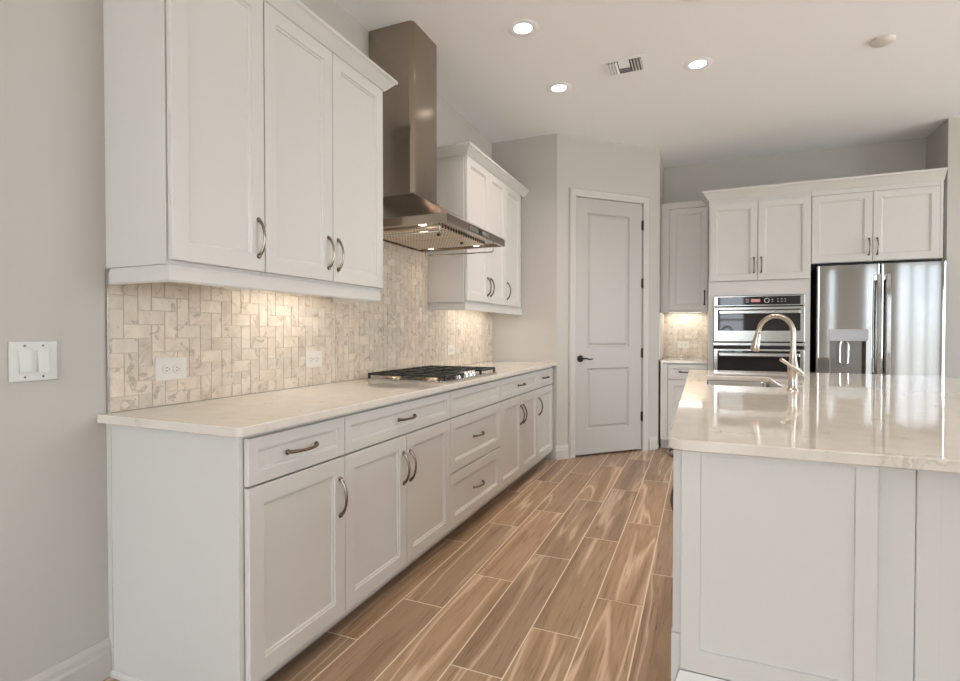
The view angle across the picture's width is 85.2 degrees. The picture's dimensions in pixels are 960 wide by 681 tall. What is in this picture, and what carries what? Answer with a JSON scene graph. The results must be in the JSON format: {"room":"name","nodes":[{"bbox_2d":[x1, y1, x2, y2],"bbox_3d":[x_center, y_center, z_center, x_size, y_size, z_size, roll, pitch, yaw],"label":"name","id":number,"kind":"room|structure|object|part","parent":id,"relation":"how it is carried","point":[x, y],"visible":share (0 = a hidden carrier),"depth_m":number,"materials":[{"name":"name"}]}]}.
{"room":"kitchen","nodes":[
{"label":"kitchen","id":0,"kind":"room"},
{"bbox_2d":[0,0,491,680],"bbox_3d":[-1.310,-0.359,1.927,0.120,3.051,10.212,0,1,23],"label":"wall","id":1,"kind":"structure","parent":0,"point":[54,524],"depth_m":1.67,"materials":[{"name":"grey paint"}]},
{"bbox_2d":[8,341,56,382],"bbox_3d":[-1.375,0.064,1.609,0.013,0.122,0.127,0,1,23],"label":"light switch","id":2,"kind":"object","parent":1,"relation":"attached to","point":[27,360],"visible":1,"depth_m":1.60,"materials":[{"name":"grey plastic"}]},
{"bbox_3d":[-1.384,0.064,1.587,0.001,0.070,0.035,0,1,23],"label":"rocker frame","id":3,"kind":"part","parent":2,"relation":"part of","materials":[{"name":"grey plastic"}]},
{"bbox_3d":[-1.365,0.063,1.631,0.001,0.070,0.035,0,1,23],"label":"rocker frame","id":4,"kind":"part","parent":2,"relation":"part of","materials":[{"name":"grey plastic"}]},
{"bbox_2d":[24,638,110,680],"bbox_3d":[-2.263,1.138,-0.475,0.016,0.131,4.984,0,1,23],"label":"baseboard","id":5,"kind":"structure","parent":1,"relation":"attached to","point":[93,663],"depth_m":1.74,"materials":[{"name":"grey paint"}]},
{"bbox_2d":[105,269,109,412],"bbox_3d":[-1.292,0.002,1.808,0.010,0.500,0.005,0,1,23],"label":"trim","id":6,"kind":"structure","parent":1,"relation":"attached to","point":[106,270],"depth_m":1.81,"materials":[{"name":"silver metal"}]},
{"bbox_2d":[103,0,265,275],"bbox_3d":[-1.051,-0.793,1.910,0.364,1.081,0.395,0,1,23],"label":"upper cabinet","id":7,"kind":"object","parent":1,"relation":"attached to","point":[184,79],"visible":0.99,"depth_m":1.77,"materials":[{"name":"grey paint"}]},
{"bbox_3d":[-0.926,-0.793,1.859,0.020,1.055,0.388,0,1,23],"label":"door","id":8,"kind":"part","parent":7,"relation":"part of","materials":[{"name":"grey paint"}]},
{"bbox_3d":[-0.838,-0.395,2.004,0.041,0.158,0.018,0,1,23],"label":"handle","id":9,"kind":"part","parent":7,"relation":"part of","materials":[{"name":"grey metal"}]},
{"bbox_2d":[108,239,491,412],"bbox_3d":[-0.586,-0.236,3.474,0.007,0.924,3.618,0,1,23],"label":"backsplash","id":10,"kind":"structure","parent":1,"relation":"attached to","point":[233,341],"depth_m":2.49,"materials":[{"name":"tile"}]},
{"bbox_2d":[155,357,186,380],"bbox_3d":[-1.195,0.110,2.021,0.008,0.086,0.128,0,1,23],"label":"wall outlet","id":11,"kind":"object","parent":10,"relation":"attached to","point":[166,369],"visible":1,"depth_m":2.02,"materials":[{"name":"white plastic"}]},
{"bbox_2d":[162,365,170,373],"bbox_3d":[-1.200,0.111,2.001,0.002,0.035,0.035,0,1,23],"label":"socket","id":12,"kind":"object","parent":11,"relation":"attached to","point":[166,369],"depth_m":2.00,"materials":[{"name":"grey plastic"}]},
{"bbox_2d":[173,364,180,372],"bbox_3d":[-1.184,0.110,2.039,0.002,0.035,0.035,0,1,23],"label":"socket","id":13,"kind":"object","parent":11,"relation":"attached to","point":[176,367],"depth_m":2.04,"materials":[{"name":"grey plastic"}]},
{"bbox_2d":[305,351,321,367],"bbox_3d":[-0.879,0.100,2.766,0.008,0.086,0.125,0,1,23],"label":"wall outlet","id":14,"kind":"object","parent":10,"relation":"attached to","point":[312,358],"visible":1,"depth_m":2.76,"materials":[{"name":"white plastic"}]},
{"bbox_2d":[447,345,453,354],"bbox_3d":[-0.238,0.077,4.280,0.008,0.080,0.125,0,1,23],"label":"wall outlet","id":15,"kind":"object","parent":10,"relation":"attached to","point":[450,348],"visible":1,"depth_m":4.27,"materials":[{"name":"white plastic"}]},
{"bbox_2d":[261,1,382,290],"bbox_3d":[-0.812,-0.801,2.474,0.364,1.081,0.826,0,1,23],"label":"upper cabinet","id":16,"kind":"object","parent":1,"relation":"attached to","point":[323,119],"visible":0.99,"depth_m":2.34,"materials":[{"name":"grey paint"}]},
{"bbox_2d":[109,264,380,302],"bbox_3d":[-0.909,-0.229,2.304,0.302,0.056,1.211,0,1,23],"label":"rail","id":17,"kind":"object","parent":16,"relation":"attached to","point":[165,272],"visible":1,"depth_m":1.91,"materials":[{"name":"grey paint"}]},
{"bbox_3d":[-0.769,-0.799,2.229,0.020,1.055,0.405,0,1,23],"label":"door","id":18,"kind":"part","parent":16,"relation":"part of","materials":[{"name":"grey paint"}]},
{"bbox_2d":[264,0,397,91],"bbox_3d":[-0.881,-1.357,2.279,0.382,0.063,1.340,0,1,23],"label":"crown molding","id":19,"kind":"structure","parent":16,"relation":"attached to","point":[295,11],"depth_m":2.36,"materials":[{"name":"grey paint"}]},
{"bbox_3d":[-0.678,-0.400,2.382,0.041,0.158,0.018,0,1,23],"label":"handle","id":20,"kind":"part","parent":16,"relation":"part of","materials":[{"name":"grey metal"}]},
{"bbox_3d":[-0.652,-0.401,2.445,0.041,0.158,0.018,0,1,23],"label":"handle","id":21,"kind":"part","parent":16,"relation":"part of","materials":[{"name":"grey metal"}]},
{"bbox_3d":[-0.608,-0.804,2.609,0.020,1.055,0.412,0,1,23],"label":"door","id":22,"kind":"part","parent":16,"relation":"part of","materials":[{"name":"grey paint"}]},
{"bbox_2d":[369,21,504,256],"bbox_3d":[-0.298,-1.251,3.292,0.654,1.307,0.890,0,1,23],"label":"range hood","id":23,"kind":"object","parent":1,"relation":"attached to","point":[413,217],"visible":0.83,"depth_m":3.15,"materials":[{"name":"silver metal"}]},
{"bbox_3d":[-0.464,-0.615,2.937,0.537,0.046,0.009,0,1,23],"label":"rail","id":24,"kind":"part","parent":23,"relation":"part of","materials":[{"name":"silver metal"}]},
{"bbox_3d":[-0.152,-0.626,3.674,0.537,0.046,0.009,0,1,23],"label":"rail","id":25,"kind":"part","parent":23,"relation":"part of","materials":[{"name":"silver metal"}]},
{"bbox_3d":[-0.002,-0.661,3.175,0.002,0.027,0.300,0,1,23],"label":"control panel","id":26,"kind":"part","parent":23,"relation":"part of","materials":[{"name":"silver metal"}]},
{"bbox_2d":[427,154,504,306],"bbox_3d":[-0.071,-0.829,4.223,0.364,1.081,0.819,0,1,23],"label":"upper cabinet","id":27,"kind":"object","parent":1,"relation":"attached to","point":[466,189],"visible":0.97,"depth_m":3.90,"materials":[{"name":"grey paint"}]},
{"bbox_2d":[429,302,521,314],"bbox_3d":[0.009,-0.263,4.473,0.302,0.056,1.312,0,1,23],"label":"rail","id":28,"kind":"object","parent":27,"relation":"attached to","point":[449,305],"visible":1,"depth_m":3.95,"materials":[{"name":"grey paint"}]},
{"bbox_3d":[-0.020,-0.826,3.999,0.020,1.055,0.419,0,1,23],"label":"door","id":29,"kind":"part","parent":27,"relation":"part of","materials":[{"name":"grey paint"}]},
{"bbox_2d":[437,142,528,197],"bbox_3d":[0.024,-1.391,4.414,0.382,0.063,1.378,0,1,23],"label":"crown molding","id":30,"kind":"structure","parent":27,"relation":"attached to","point":[468,148],"depth_m":3.98,"materials":[{"name":"grey paint"}]},
{"bbox_3d":[0.075,-0.428,4.160,0.041,0.158,0.018,0,1,23],"label":"handle","id":31,"kind":"part","parent":27,"relation":"part of","materials":[{"name":"grey metal"}]},
{"bbox_3d":[0.101,-0.429,4.221,0.041,0.158,0.018,0,1,23],"label":"handle","id":32,"kind":"part","parent":27,"relation":"part of","materials":[{"name":"grey metal"}]},
{"bbox_3d":[0.138,-0.832,4.371,0.020,1.055,0.381,0,1,23],"label":"door","id":33,"kind":"part","parent":27,"relation":"part of","materials":[{"name":"grey paint"}]},
{"bbox_2d":[503,184,520,308],"bbox_3d":[0.186,-0.838,4.830,0.364,1.081,0.497,0,1,23],"label":"upper cabinet","id":34,"kind":"object","parent":1,"relation":"attached to","point":[512,198],"visible":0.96,"depth_m":4.75,"materials":[{"name":"grey paint"}]},
{"bbox_2d":[103,443,672,680],"bbox_3d":[2.221,1.241,0.391,7.800,0.100,10.292,0,1,23],"label":"floor","id":35,"kind":"structure","parent":0,"point":[566,573],"depth_m":2.37,"materials":[{"name":"brown wood"}]},
{"bbox_2d":[106,415,347,680],"bbox_3d":[-0.895,0.725,1.913,0.667,0.884,0.502,0,1,23],"label":"base cabinet","id":36,"kind":"object","parent":35,"relation":"on","point":[226,555],"visible":0.98,"depth_m":1.72,"materials":[{"name":"grey paint"}]},
{"bbox_3d":[-1.024,1.160,1.709,0.560,0.019,0.012,0,1,23],"label":"shoe moulding","id":37,"kind":"part","parent":36,"relation":"part of","materials":[{"name":"white paint"}]},
{"bbox_3d":[-1.005,0.728,1.711,0.600,0.883,0.019,0,1,23],"label":"panel","id":38,"kind":"part","parent":36,"relation":"part of","materials":[{"name":"grey paint"}]},
{"bbox_3d":[-0.624,0.372,1.811,0.020,0.146,0.466,0,1,23],"label":"drawer","id":39,"kind":"part","parent":36,"relation":"part of","materials":[{"name":"grey paint"}]},
{"bbox_3d":[-0.624,0.757,1.817,0.020,0.610,0.466,0,1,23],"label":"door","id":40,"kind":"part","parent":36,"relation":"part of","materials":[{"name":"grey paint"}]},
{"bbox_3d":[-0.600,0.372,1.801,0.041,0.018,0.158,0,1,23],"label":"handle","id":41,"kind":"part","parent":36,"relation":"part of","materials":[{"name":"grey metal"}]},
{"bbox_3d":[-0.521,0.600,1.991,0.041,0.158,0.018,0,1,23],"label":"handle","id":42,"kind":"part","parent":36,"relation":"part of","materials":[{"name":"grey metal"}]},
{"bbox_2d":[325,391,449,632],"bbox_3d":[-0.612,0.715,2.567,0.656,0.884,0.921,0,1,23],"label":"base cabinet","id":43,"kind":"object","parent":35,"relation":"on","point":[397,454],"visible":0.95,"depth_m":2.35,"materials":[{"name":"grey paint"}]},
{"bbox_2d":[97,361,556,437],"bbox_3d":[-0.295,0.244,3.339,0.654,0.030,3.654,0,1,23],"label":"countertop","id":44,"kind":"structure","parent":43,"relation":"on","point":[239,416],"depth_m":2.01,"materials":[{"name":"stone"}]},
{"bbox_2d":[366,365,496,382],"bbox_3d":[-0.279,0.208,3.339,0.535,0.042,0.800,0,1,23],"label":"gas cooktop","id":45,"kind":"object","parent":44,"relation":"in","point":[430,373],"visible":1,"depth_m":3.13,"materials":[{"name":"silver metal"}]},
{"bbox_3d":[-0.443,0.751,2.246,0.020,0.610,0.458,0,1,23],"label":"door","id":46,"kind":"part","parent":43,"relation":"part of","materials":[{"name":"grey paint"}]},
{"bbox_3d":[-0.353,0.362,2.452,0.020,0.146,0.918,0,1,23],"label":"drawer","id":47,"kind":"part","parent":43,"relation":"part of","materials":[{"name":"grey paint"}]},
{"bbox_3d":[-0.340,0.593,2.417,0.041,0.158,0.018,0,1,23],"label":"handle","id":48,"kind":"part","parent":43,"relation":"part of","materials":[{"name":"grey metal"}]},
{"bbox_3d":[-0.328,0.362,2.442,0.041,0.018,0.158,0,1,23],"label":"handle","id":49,"kind":"part","parent":43,"relation":"part of","materials":[{"name":"grey metal"}]},
{"bbox_3d":[-0.317,0.592,2.473,0.041,0.158,0.018,0,1,23],"label":"handle","id":50,"kind":"part","parent":43,"relation":"part of","materials":[{"name":"grey metal"}]},
{"bbox_3d":[-0.263,0.744,2.670,0.020,0.610,0.457,0,1,23],"label":"door","id":51,"kind":"part","parent":43,"relation":"part of","materials":[{"name":"grey paint"}]},
{"bbox_2d":[434,379,499,545],"bbox_3d":[-0.279,0.702,3.352,0.656,0.884,0.781,0,1,23],"label":"base cabinet","id":52,"kind":"object","parent":35,"relation":"on","point":[474,419],"visible":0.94,"depth_m":3.18,"materials":[{"name":"grey paint"}]},
{"bbox_3d":[-0.020,0.582,3.240,0.020,0.304,0.778,0,1,23],"label":"drawer","id":53,"kind":"part","parent":52,"relation":"part of","materials":[{"name":"grey paint"}]},
{"bbox_3d":[-0.020,0.890,3.245,0.020,0.300,0.778,0,1,23],"label":"drawer","id":54,"kind":"part","parent":52,"relation":"part of","materials":[{"name":"grey paint"}]},
{"bbox_3d":[0.004,0.891,3.235,0.041,0.018,0.158,0,1,23],"label":"handle","id":55,"kind":"part","parent":52,"relation":"part of","materials":[{"name":"grey metal"}]},
{"bbox_2d":[487,371,537,502],"bbox_3d":[0.046,0.690,4.121,0.656,0.884,0.888,0,1,23],"label":"base cabinet","id":56,"kind":"object","parent":35,"relation":"on","point":[518,401],"visible":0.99,"depth_m":3.96,"materials":[{"name":"grey paint"}]},
{"bbox_3d":[0.222,0.726,3.814,0.020,0.610,0.456,0,1,23],"label":"door","id":57,"kind":"part","parent":56,"relation":"part of","materials":[{"name":"grey paint"}]},
{"bbox_3d":[0.305,0.338,4.006,0.020,0.146,0.886,0,1,23],"label":"drawer","id":58,"kind":"part","parent":56,"relation":"part of","materials":[{"name":"grey paint"}]},
{"bbox_3d":[0.324,0.569,3.985,0.041,0.158,0.018,0,1,23],"label":"handle","id":59,"kind":"part","parent":56,"relation":"part of","materials":[{"name":"grey metal"}]},
{"bbox_3d":[0.395,0.720,4.223,0.020,0.610,0.426,0,1,23],"label":"door","id":60,"kind":"part","parent":56,"relation":"part of","materials":[{"name":"grey paint"}]},
{"bbox_2d":[526,367,552,471],"bbox_3d":[0.324,0.680,4.776,0.656,0.884,0.532,0,1,23],"label":"base cabinet","id":61,"kind":"object","parent":35,"relation":"on","point":[545,375],"visible":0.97,"depth_m":4.65,"materials":[{"name":"grey paint"}]},
{"bbox_3d":[0.573,0.713,4.643,0.020,0.610,0.478,0,1,23],"label":"door","id":62,"kind":"part","parent":61,"relation":"part of","materials":[{"name":"grey paint"}]},
{"bbox_3d":[0.573,0.328,4.637,0.020,0.146,0.478,0,1,23],"label":"drawer","id":63,"kind":"part","parent":61,"relation":"part of","materials":[{"name":"grey paint"}]},
{"bbox_2d":[660,363,707,447],"bbox_3d":[2.163,0.668,5.523,0.440,0.883,0.669,0,1,23],"label":"base cabinet","id":64,"kind":"object","parent":35,"relation":"on","point":[673,375],"visible":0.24,"depth_m":5.30,"materials":[{"name":"grey paint"}]},
{"bbox_3d":[2.082,0.704,5.246,0.368,0.610,0.020,0,1,23],"label":"door","id":65,"kind":"part","parent":64,"relation":"part of","materials":[{"name":"grey paint"}]},
{"bbox_2d":[660,357,707,363],"bbox_3d":[2.165,0.210,5.524,0.443,0.030,0.634,0,1,23],"label":"countertop","id":66,"kind":"structure","parent":64,"relation":"on","point":[665,359],"depth_m":5.28,"materials":[{"name":"stone"}]},
{"bbox_3d":[2.082,0.318,5.240,0.368,0.146,0.020,0,1,23],"label":"drawer","id":67,"kind":"part","parent":64,"relation":"part of","materials":[{"name":"grey paint"}]},
{"bbox_2d":[702,180,812,372],"bbox_3d":[2.727,-0.172,5.248,0.920,2.571,0.710,0,1,23],"label":"tall cabinet","id":68,"kind":"object","parent":35,"relation":"on","point":[759,237],"visible":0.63,"depth_m":4.93,"materials":[{"name":"grey paint"}]},
{"bbox_3d":[2.440,-0.948,5.027,0.411,0.748,0.020,0,1,23],"label":"door","id":69,"kind":"part","parent":68,"relation":"part of","materials":[{"name":"grey paint"}]},
{"bbox_3d":[2.655,-1.411,5.058,0.920,0.087,0.338,0,1,23],"label":"crown moulding","id":70,"kind":"part","parent":68,"relation":"part of","materials":[{"name":"grey paint"}]},
{"bbox_2d":[713,294,804,371],"bbox_3d":[2.748,0.116,5.221,0.770,1.094,0.694,0,1,23],"label":"double oven","id":71,"kind":"object","parent":68,"relation":"in","point":[737,319],"visible":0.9,"depth_m":4.95,"materials":[{"name":"silver metal"}]},
{"bbox_3d":[2.636,0.373,4.960,0.762,0.583,0.030,0,1,23],"label":"oven door","id":72,"kind":"part","parent":71,"relation":"part of","materials":[{"name":"black glass"}]},
{"bbox_3d":[2.622,0.135,4.920,0.675,0.032,0.042,0,1,23],"label":"handle","id":73,"kind":"part","parent":71,"relation":"part of","materials":[{"name":"silver metal"}]},
{"bbox_3d":[2.636,-0.153,4.952,0.762,0.330,0.030,0,1,23],"label":"microwave door","id":74,"kind":"part","parent":71,"relation":"part of","materials":[{"name":"silver metal"}]},
{"bbox_3d":[2.622,-0.268,4.914,0.675,0.032,0.042,0,1,23],"label":"handle","id":75,"kind":"part","parent":71,"relation":"part of","materials":[{"name":"silver metal"}]},
{"bbox_3d":[2.637,-0.377,4.952,0.762,0.098,0.022,0,1,23],"label":"control panel","id":76,"kind":"part","parent":71,"relation":"part of","materials":[{"name":"silver metal"}]},
{"bbox_3d":[2.632,-0.377,4.940,0.694,0.078,0.003,0,1,23],"label":"panel glass","id":77,"kind":"part","parent":71,"relation":"part of","materials":[{"name":"black glass"}]},
{"bbox_3d":[2.828,-0.945,4.863,0.425,0.748,0.020,0,1,23],"label":"door","id":78,"kind":"part","parent":68,"relation":"part of","materials":[{"name":"grey paint"}]},
{"bbox_2d":[666,448,959,680],"bbox_3d":[1.700,0.717,2.389,1.484,0.883,2.742,0,1,23],"label":"kitchen island","id":79,"kind":"object","parent":35,"relation":"on","point":[784,569],"visible":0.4,"depth_m":1.29,"materials":[{"name":"paint"},{"name":"quartz"}]},
{"bbox_3d":[0.641,0.370,1.734,0.041,0.018,0.158,0,1,23],"label":"handle","id":80,"kind":"part","parent":79,"relation":"part of","materials":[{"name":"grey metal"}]},
{"bbox_3d":[0.739,0.600,1.969,0.041,0.158,0.018,0,1,23],"label":"handle","id":81,"kind":"part","parent":79,"relation":"part of","materials":[{"name":"grey metal"}]},
{"bbox_3d":[0.750,1.033,1.349,0.469,0.284,0.078,0,1,23],"label":"moulding","id":82,"kind":"part","parent":79,"relation":"part of","materials":[{"name":"white paint"}]},
{"bbox_3d":[0.745,0.591,1.331,0.436,0.598,0.020,0,1,23],"label":"panel","id":83,"kind":"part","parent":79,"relation":"part of","materials":[{"name":"grey paint"}]},
{"bbox_2d":[668,370,959,473],"bbox_3d":[1.744,0.259,2.374,1.526,0.030,2.800,0,1,23],"label":"island countertop","id":84,"kind":"structure","parent":79,"relation":"on","point":[911,422],"depth_m":1.70,"materials":[{"name":"stone"}]},
{"bbox_2d":[707,380,774,386],"bbox_3d":[1.514,0.364,3.041,0.398,0.198,0.715,0,1,23],"label":"sink","id":85,"kind":"object","parent":84,"relation":"in","point":[709,382],"visible":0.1,"depth_m":3.34,"materials":[{"name":"silver metal"}]},
{"bbox_2d":[750,314,804,390],"bbox_3d":[1.471,0.053,2.593,0.128,0.374,0.239,0,1,-11],"label":"kitchen faucet","id":86,"kind":"object","parent":84,"relation":"on","point":[793,369],"visible":1,"depth_m":2.53,"materials":[{"name":"silver metal"}]},
{"bbox_3d":[1.487,0.123,2.498,0.122,0.084,0.038,0,1,-4],"label":"lever","id":87,"kind":"part","parent":86,"relation":"part of","materials":[{"name":"silver metal"}]},
{"bbox_3d":[1.470,0.688,1.096,0.899,0.784,0.020,0,1,23],"label":"panel","id":88,"kind":"part","parent":79,"relation":"part of","materials":[{"name":"grey paint"}]},
{"bbox_2d":[810,260,945,375],"bbox_3d":[3.603,0.205,4.838,0.929,1.792,0.735,0,1,23],"label":"refrigerator","id":89,"kind":"object","parent":35,"relation":"on","point":[887,318],"visible":0.66,"depth_m":4.55,"materials":[{"name":"silver metal"}]},
{"bbox_3d":[3.291,-0.135,4.686,0.469,1.077,0.066,0,1,23],"label":"door","id":90,"kind":"part","parent":89,"relation":"part of","materials":[{"name":"silver metal"}]},
{"bbox_3d":[3.276,-0.048,4.646,0.296,0.107,0.020,0,1,23],"label":"dispenser panel","id":91,"kind":"part","parent":89,"relation":"part of","materials":[{"name":"silver metal"}]},
{"bbox_3d":[3.462,-0.124,4.539,0.036,0.900,0.083,0,1,23],"label":"handle","id":92,"kind":"part","parent":89,"relation":"part of","materials":[{"name":"silver metal"}]},
{"bbox_3d":[3.523,-0.124,4.513,0.036,0.900,0.083,0,1,23],"label":"handle","id":93,"kind":"part","parent":89,"relation":"part of","materials":[{"name":"silver metal"}]},
{"bbox_3d":[3.722,-0.132,4.503,0.452,1.077,0.066,0,1,23],"label":"door","id":94,"kind":"part","parent":89,"relation":"part of","materials":[{"name":"silver metal"}]},
{"bbox_2d":[492,133,556,458],"bbox_3d":[0.437,-0.408,5.059,0.653,3.051,0.100,0,1,23],"label":"wall","id":95,"kind":"structure","parent":0,"point":[531,336],"depth_m":4.96,"materials":[{"name":"grey paint"}]},
{"bbox_2d":[556,133,659,449],"bbox_3d":[1.256,-0.409,5.157,1.198,3.051,0.100,0,1,-22],"label":"wall","id":96,"kind":"structure","parent":0,"point":[582,163],"depth_m":5.04,"materials":[{"name":"grey paint"}]},
{"bbox_2d":[554,445,568,459],"bbox_3d":[0.768,1.054,4.920,0.150,0.131,0.029,0,1,-17],"label":"baseboard","id":97,"kind":"structure","parent":96,"relation":"attached to","point":[560,451],"depth_m":4.91,"materials":[{"name":"grey paint"}]},
{"bbox_2d":[575,196,643,455],"bbox_3d":[1.264,-0.132,5.135,0.807,2.498,0.144,0,1,-22],"label":"door","id":98,"kind":"structure","parent":96,"relation":"in","point":[609,233],"depth_m":5.12,"materials":[{"name":"grey paint"}]},
{"bbox_3d":[1.009,0.174,4.989,0.151,0.066,0.055,0,1,-22],"label":"handle","id":99,"kind":"part","parent":98,"relation":"part of","materials":[{"name":"brown metal"}]},
{"bbox_2d":[569,187,649,458],"bbox_3d":[1.277,-0.164,5.104,0.933,2.560,0.020,0,1,-22],"label":"trim","id":100,"kind":"structure","parent":96,"relation":"attached to","point":[573,192],"depth_m":5.00,"materials":[{"name":"grey paint"}]},
{"bbox_2d":[649,436,657,449],"bbox_3d":[1.775,1.047,5.328,0.124,0.131,0.020,0,1,-25],"label":"baseboard","id":101,"kind":"structure","parent":96,"relation":"attached to","point":[653,441],"depth_m":5.32,"materials":[{"name":"grey paint"}]},
{"bbox_2d":[334,0,959,167],"bbox_3d":[2.221,-1.910,0.342,7.840,0.100,10.332,0,1,23],"label":"ceiling","id":102,"kind":"structure","parent":0,"point":[783,76],"depth_m":3.70,"materials":[{"name":"white paint"}]},
{"bbox_2d":[507,19,538,36],"bbox_3d":[0.262,-1.901,3.180,0.192,0.006,0.192,0,1,23],"label":"recessed light","id":103,"kind":"object","parent":102,"relation":"in","point":[520,27],"visible":1,"depth_m":3.17,"materials":[{"name":"white paint"}]},
{"bbox_2d":[546,82,571,93],"bbox_3d":[0.599,-1.913,3.960,0.192,0.006,0.192,0,1,23],"label":"recessed light","id":104,"kind":"object","parent":102,"relation":"in","point":[558,87],"visible":1,"depth_m":3.95,"materials":[{"name":"white paint"}]},
{"bbox_2d":[601,54,647,77],"bbox_3d":[1.008,-1.903,3.634,0.290,0.016,0.235,0,1,23],"label":"ceiling vent","id":105,"kind":"object","parent":102,"relation":"in","point":[637,63],"visible":1,"depth_m":3.62,"materials":[{"name":"white metal"}]},
{"bbox_2d":[680,0,698,1],"bbox_3d":[1.169,-1.895,2.834,0.192,0.006,0.192,0,1,23],"label":"recessed light","id":106,"kind":"object","parent":102,"relation":"in","point":[680,0],"visible":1,"depth_m":2.91,"materials":[{"name":"white paint"}]},
{"bbox_2d":[683,57,712,70],"bbox_3d":[1.506,-1.907,3.607,0.192,0.006,0.192,0,1,23],"label":"recessed light","id":107,"kind":"object","parent":102,"relation":"in","point":[699,63],"visible":1,"depth_m":3.59,"materials":[{"name":"white paint"}]},
{"bbox_2d":[870,34,895,47],"bbox_3d":[2.555,-1.891,3.310,0.130,0.028,0.130,0,1,23],"label":"smoke detector","id":108,"kind":"object","parent":102,"relation":"attached to","point":[882,41],"visible":1,"depth_m":3.29,"materials":[{"name":"white plastic"}]},
{"bbox_2d":[658,153,663,447],"bbox_3d":[1.905,-0.417,5.641,0.100,3.051,0.621,0,1,23],"label":"wall","id":109,"kind":"structure","parent":0,"point":[661,200],"depth_m":5.48,"materials":[{"name":"grey paint"}]},
{"bbox_2d":[659,312,663,359],"bbox_3d":[1.958,-0.051,5.630,0.010,0.487,0.591,0,1,23],"label":"niche side splash","id":110,"kind":"object","parent":109,"relation":"attached to","point":[661,315],"visible":1,"depth_m":5.56,"materials":[{"name":"white paint"}]},
{"bbox_2d":[663,138,925,357],"bbox_3d":[4.212,-0.408,5.068,7.600,3.051,0.120,0,1,23],"label":"wall","id":111,"kind":"structure","parent":0,"point":[686,183],"depth_m":5.39,"materials":[{"name":"grey paint"}]},
{"bbox_2d":[661,200,707,312],"bbox_3d":[2.205,-0.874,5.622,0.458,1.157,0.409,0,1,23],"label":"upper cabinet","id":112,"kind":"object","parent":111,"relation":"attached to","point":[684,225],"visible":0.97,"depth_m":5.48,"materials":[{"name":"grey paint"}]},
{"bbox_3d":[2.147,-0.307,5.495,0.458,0.026,0.031,0,1,23],"label":"light rail","id":113,"kind":"part","parent":112,"relation":"part of","materials":[{"name":"grey paint"}]},
{"bbox_2d":[664,314,706,357],"bbox_3d":[2.284,-0.054,5.820,0.459,0.487,0.007,0,1,23],"label":"backsplash","id":114,"kind":"structure","parent":111,"relation":"attached to","point":[692,328],"depth_m":5.81,"materials":[{"name":"tile"}]},
{"bbox_2d":[678,341,688,347],"bbox_3d":[2.268,0.046,5.819,0.120,0.078,0.008,0,1,23],"label":"wall outlet","id":115,"kind":"object","parent":114,"relation":"attached to","point":[681,344],"visible":1,"depth_m":5.82,"materials":[{"name":"white plastic"}]},
{"bbox_2d":[811,167,947,270],"bbox_3d":[3.592,-1.078,4.868,0.959,0.746,0.710,0,1,23],"label":"upper cabinet","id":116,"kind":"object","parent":111,"relation":"attached to","point":[896,216],"visible":1,"depth_m":4.58,"materials":[{"name":"grey paint"}]},
{"bbox_3d":[3.255,-1.012,4.701,0.459,0.610,0.020,0,1,23],"label":"door","id":117,"kind":"part","parent":116,"relation":"part of","materials":[{"name":"grey paint"}]},
{"bbox_3d":[3.487,-0.830,4.576,0.018,0.158,0.041,0,1,23],"label":"handle","id":118,"kind":"part","parent":116,"relation":"part of","materials":[{"name":"grey metal"}]},
{"bbox_3d":[3.466,-1.403,4.563,0.959,0.087,0.060,0,1,23],"label":"crown moulding","id":119,"kind":"part","parent":116,"relation":"part of","materials":[{"name":"grey paint"}]},
{"bbox_3d":[3.685,-1.009,4.519,0.467,0.610,0.020,0,1,23],"label":"door","id":120,"kind":"part","parent":116,"relation":"part of","materials":[{"name":"grey paint"}]},
{"bbox_2d":[926,117,959,378],"bbox_3d":[5.872,-0.392,4.035,3.738,3.051,0.485,0,1,23],"label":"wall","id":121,"kind":"structure","parent":0,"point":[943,144],"depth_m":4.52,"materials":[{"name":"grey paint"}]}
]}

